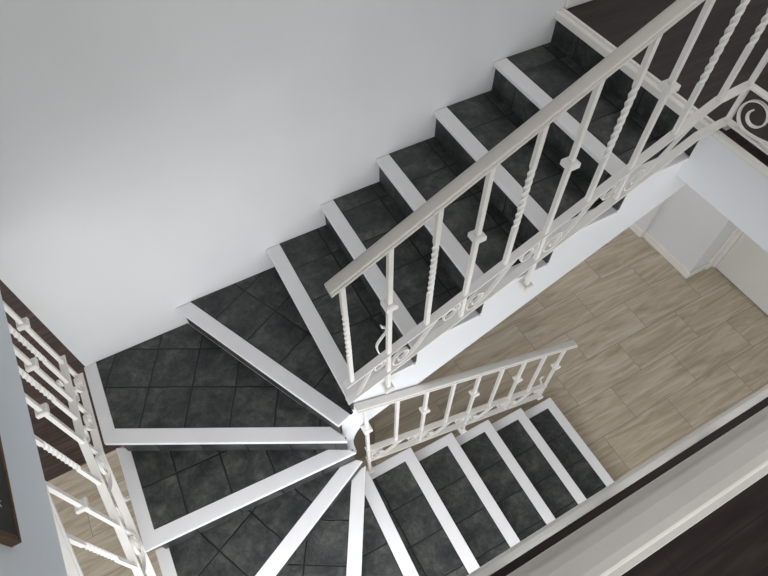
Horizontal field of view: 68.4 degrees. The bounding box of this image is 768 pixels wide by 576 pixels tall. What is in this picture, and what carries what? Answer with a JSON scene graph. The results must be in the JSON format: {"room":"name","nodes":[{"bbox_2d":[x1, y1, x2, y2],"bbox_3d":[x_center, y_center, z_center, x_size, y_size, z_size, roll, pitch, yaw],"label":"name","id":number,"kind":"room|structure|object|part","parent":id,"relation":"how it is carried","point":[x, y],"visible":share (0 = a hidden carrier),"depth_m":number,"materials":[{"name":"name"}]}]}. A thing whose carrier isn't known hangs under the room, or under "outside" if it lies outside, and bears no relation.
{"room":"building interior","nodes":[
{"label":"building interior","id":0,"kind":"room"},
{"bbox_2d":[0,292,66,575],"bbox_3d":[-0.496,0.682,-0.035,0.284,2.718,4.400,-24,59,-16],"label":"wall","id":1,"kind":"structure","parent":0,"point":[39,553],"depth_m":1.57,"materials":[{"name":"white paint"}]},
{"bbox_2d":[0,436,21,546],"bbox_3d":[-1.078,0.133,1.285,0.024,0.618,0.840,-26,59,-16],"label":"chalkboard","id":2,"kind":"object","parent":1,"relation":"attached to","point":[10,536],"visible":1,"depth_m":1.35,"materials":[{"name":"brown wood"}]},
{"bbox_2d":[0,0,566,404],"bbox_3d":[1.180,-1.442,3.035,6.336,5.390,0.120,-24,59,-16],"label":"wall","id":3,"kind":"structure","parent":0,"point":[154,153],"depth_m":2.35,"materials":[{"name":"paint"}]},
{"bbox_2d":[565,0,591,8],"bbox_3d":[2.392,-2.058,3.168,3.450,0.085,0.014,-24,59,-16],"label":"baseboard","id":4,"kind":"structure","parent":3,"relation":"attached to","point":[569,3],"depth_m":2.73,"materials":[{"name":"beige paint"}]},
{"bbox_2d":[337,417,374,460],"bbox_3d":[-0.197,0.860,3.763,0.260,1.590,0.060,-24,59,-16],"label":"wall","id":5,"kind":"structure","parent":0,"point":[359,439],"depth_m":4.13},
{"bbox_2d":[0,227,767,575],"bbox_3d":[0.091,1.358,4.446,10.500,0.101,10.500,-24,59,-16],"label":"floor","id":6,"kind":"structure","parent":0,"point":[660,354],"depth_m":4.84,"materials":[{"name":"beige wood"}]},
{"bbox_2d":[84,8,714,575],"bbox_3d":[0.157,0.650,3.115,2.944,2.896,1.854,-24,59,-16],"label":"staircase","id":7,"kind":"structure","parent":6,"relation":"on","point":[224,471],"depth_m":2.83,"materials":[{"name":"black tile"}]},
{"bbox_2d":[3,301,155,575],"bbox_3d":[-1.134,1.055,2.397,0.090,1.658,1.880,-24,59,-16],"label":"stair railing","id":8,"kind":"object","parent":7,"relation":"attached to","point":[133,545],"visible":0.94,"depth_m":2.52,"materials":[{"name":"beige metal"}]},
{"bbox_3d":[-1.149,0.797,2.006,0.055,0.722,1.880,-24,59,-16],"label":"handrail","id":9,"kind":"part","parent":8,"relation":"part of","materials":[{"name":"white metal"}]},
{"bbox_3d":[-0.893,0.443,2.954,1.261,0.005,0.599,0,56,0],"label":"slate panel","id":10,"kind":"part","parent":7,"relation":"part of","materials":[{"name":"tile"}]},
{"bbox_3d":[-0.795,0.987,2.788,1.021,0.005,0.393,0,56,0],"label":"slate panel","id":11,"kind":"part","parent":7,"relation":"part of","materials":[{"name":"tile"}]},
{"bbox_3d":[-0.549,1.267,2.802,0.920,0.005,0.490,-24,59,-16],"label":"slate panel","id":12,"kind":"part","parent":7,"relation":"part of","materials":[{"name":"tile"}]},
{"bbox_3d":[-0.585,0.331,2.824,0.480,0.005,0.970,-24,59,-16],"label":"slate panel","id":13,"kind":"part","parent":7,"relation":"part of","materials":[{"name":"tile"}]},
{"bbox_3d":[-0.330,1.598,2.782,0.544,0.005,1.195,32,62,20],"label":"slate panel","id":14,"kind":"part","parent":7,"relation":"part of","materials":[{"name":"tile"}]},
{"bbox_3d":[-0.223,0.035,2.821,0.274,0.005,0.890,-24,59,-16],"label":"slate panel","id":15,"kind":"part","parent":7,"relation":"part of","materials":[{"name":"tile"}]},
{"bbox_3d":[0.043,1.547,3.023,0.379,0.005,0.896,2,56,1],"label":"slate panel","id":16,"kind":"part","parent":7,"relation":"part of","materials":[{"name":"tile"}]},
{"bbox_3d":[0.067,-0.192,2.770,0.274,0.005,0.890,-24,59,-16],"label":"slate panel","id":17,"kind":"part","parent":7,"relation":"part of","materials":[{"name":"tile"}]},
{"bbox_3d":[0.195,1.452,3.294,0.314,0.005,0.832,-24,59,-16],"label":"slate panel","id":18,"kind":"part","parent":7,"relation":"part of","materials":[{"name":"tile"}]},
{"bbox_3d":[0.358,-0.418,2.719,0.274,0.005,0.890,-24,59,-16],"label":"slate panel","id":19,"kind":"part","parent":7,"relation":"part of","materials":[{"name":"tile"}]},
{"bbox_3d":[0.502,1.409,3.529,0.273,0.005,0.832,-24,59,-16],"label":"slate panel","id":20,"kind":"part","parent":7,"relation":"part of","materials":[{"name":"tile"}]},
{"bbox_2d":[353,340,577,474],"bbox_3d":[0.546,0.666,3.415,1.540,1.492,0.055,-24,59,-16],"label":"stair railing","id":21,"kind":"object","parent":7,"relation":"attached to","point":[466,417],"visible":0.99,"depth_m":3.33,"materials":[{"name":"beige metal"}]},
{"bbox_3d":[0.546,0.454,3.106,1.540,0.743,0.055,-24,59,-16],"label":"handrail","id":22,"kind":"part","parent":21,"relation":"part of","materials":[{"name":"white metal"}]},
{"bbox_3d":[0.792,1.375,3.758,0.273,0.005,0.832,-24,59,-16],"label":"slate panel","id":23,"kind":"part","parent":7,"relation":"part of","materials":[{"name":"tile"}]},
{"bbox_3d":[0.649,-0.645,2.668,0.274,0.005,0.890,-24,59,-16],"label":"slate panel","id":24,"kind":"part","parent":7,"relation":"part of","materials":[{"name":"tile"}]},
{"bbox_3d":[1.082,1.341,3.987,0.273,0.005,0.832,-24,59,-16],"label":"slate panel","id":25,"kind":"part","parent":7,"relation":"part of","materials":[{"name":"tile"}]},
{"bbox_2d":[324,0,767,404],"bbox_3d":[0.586,-0.304,2.018,1.728,1.804,0.055,-24,59,-16],"label":"stair railing","id":26,"kind":"object","parent":7,"relation":"on","point":[621,183],"visible":1,"depth_m":1.93,"materials":[{"name":"beige metal"}]},
{"bbox_3d":[0.581,-0.568,1.627,1.718,0.861,0.055,-24,59,-16],"label":"handrail","id":27,"kind":"part","parent":26,"relation":"part of","materials":[{"name":"white metal"}]},
{"bbox_3d":[1.372,1.306,4.217,0.273,0.005,0.832,-24,59,-16],"label":"slate panel","id":28,"kind":"part","parent":7,"relation":"part of","materials":[{"name":"tile"}]},
{"bbox_3d":[0.939,-0.872,2.617,0.274,0.005,0.890,-24,59,-16],"label":"slate panel","id":29,"kind":"part","parent":7,"relation":"part of","materials":[{"name":"tile"}]},
{"bbox_2d":[467,385,767,575],"bbox_3d":[0.573,0.533,1.459,2.666,0.024,0.027,-24,59,-16],"label":"trim","id":30,"kind":"structure","parent":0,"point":[567,518],"depth_m":1.46,"materials":[{"name":"beige paint"}]},
{"bbox_2d":[490,0,767,575],"bbox_3d":[2.301,0.141,1.871,6.247,0.255,4.399,-24,59,-16],"label":"floor","id":31,"kind":"structure","parent":0,"point":[732,540],"depth_m":2.24,"materials":[{"name":"brown wood"}]},
{"bbox_2d":[507,49,767,575],"bbox_3d":[0.416,-0.025,1.299,2.726,0.878,1.010,-24,59,-16],"label":"gallery railing","id":32,"kind":"object","parent":31,"relation":"on","point":[617,540],"visible":1,"depth_m":0.60,"materials":[{"name":"beige metal"}]},
{"bbox_3d":[0.416,-0.267,0.946,2.726,0.022,1.010,-24,59,-16],"label":"handrail","id":33,"kind":"part","parent":32,"relation":"part of","materials":[{"name":"white wood"}]},
{"bbox_2d":[635,200,664,237],"bbox_3d":[1.950,-2.365,5.346,0.208,2.615,2.988,-24,59,-16],"label":"wall","id":34,"kind":"structure","parent":0,"point":[644,222],"depth_m":5.49,"materials":[{"name":"paint"}]},
{"bbox_2d":[629,223,642,236],"bbox_3d":[1.875,-1.574,6.338,0.014,0.085,2.880,-24,59,-16],"label":"baseboard","id":35,"kind":"structure","parent":34,"relation":"attached to","point":[633,227],"depth_m":5.65,"materials":[{"name":"beige paint"}]},
{"bbox_2d":[647,184,736,271],"bbox_3d":[2.897,-1.117,4.494,0.350,2.615,0.572,-24,59,-16],"label":"wall pier","id":36,"kind":"object","parent":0,"point":[686,225],"visible":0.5,"depth_m":5.12,"materials":[{"name":"paint"}]},
{"bbox_2d":[643,231,690,278],"bbox_3d":[2.739,-0.327,5.486,0.016,0.085,0.592,-24,59,-16],"label":"baseboard","id":37,"kind":"object","parent":36,"relation":"attached to","point":[670,258],"visible":1,"depth_m":5.47,"materials":[{"name":"beige paint"}]},
{"bbox_2d":[688,263,708,277],"bbox_3d":[2.990,-0.169,5.378,0.240,0.085,0.016,-24,59,-16],"label":"baseboard","id":38,"kind":"structure","parent":36,"relation":"attached to","point":[703,267],"depth_m":5.36,"materials":[{"name":"beige paint"}]},
{"bbox_2d":[705,227,739,268],"bbox_3d":[3.129,-0.815,4.557,0.088,2.170,0.026,-24,59,-16],"label":"trim","id":39,"kind":"structure","parent":36,"relation":"attached to","point":[734,233],"depth_m":5.19,"materials":[{"name":"beige paint"}]},
{"bbox_2d":[677,134,767,252],"bbox_3d":[1.514,-0.243,2.157,0.020,0.257,0.911,-24,59,-16],"label":"wall","id":40,"kind":"structure","parent":0,"point":[738,191],"depth_m":2.27,"materials":[{"name":"white paint"}]},
{"bbox_2d":[710,130,767,178],"bbox_3d":[1.516,-0.310,2.035,0.034,0.024,0.917,-24,59,-16],"label":"trim","id":41,"kind":"structure","parent":40,"relation":"attached to","point":[718,135],"depth_m":2.17,"materials":[{"name":"beige paint"}]},
{"bbox_3d":[4.161,0.388,3.465,0.115,2.615,3.840,-24,59,-16],"label":"wall","id":42,"kind":"structure","parent":0,"visible":0},
{"bbox_2d":[712,230,743,267],"bbox_3d":[3.392,-0.523,4.345,0.040,2.190,0.910,-24,59,-16],"label":"trim","id":43,"kind":"structure","parent":42,"relation":"attached to","point":[740,232],"depth_m":5.21,"materials":[{"name":"beige paint"}]},
{"bbox_2d":[716,233,767,314],"bbox_3d":[3.384,-0.498,4.364,0.061,2.106,0.816,-24,59,-16],"label":"door","id":44,"kind":"structure","parent":42,"relation":"in","point":[745,264],"depth_m":5.12,"materials":[{"name":"paint"}]}
]}

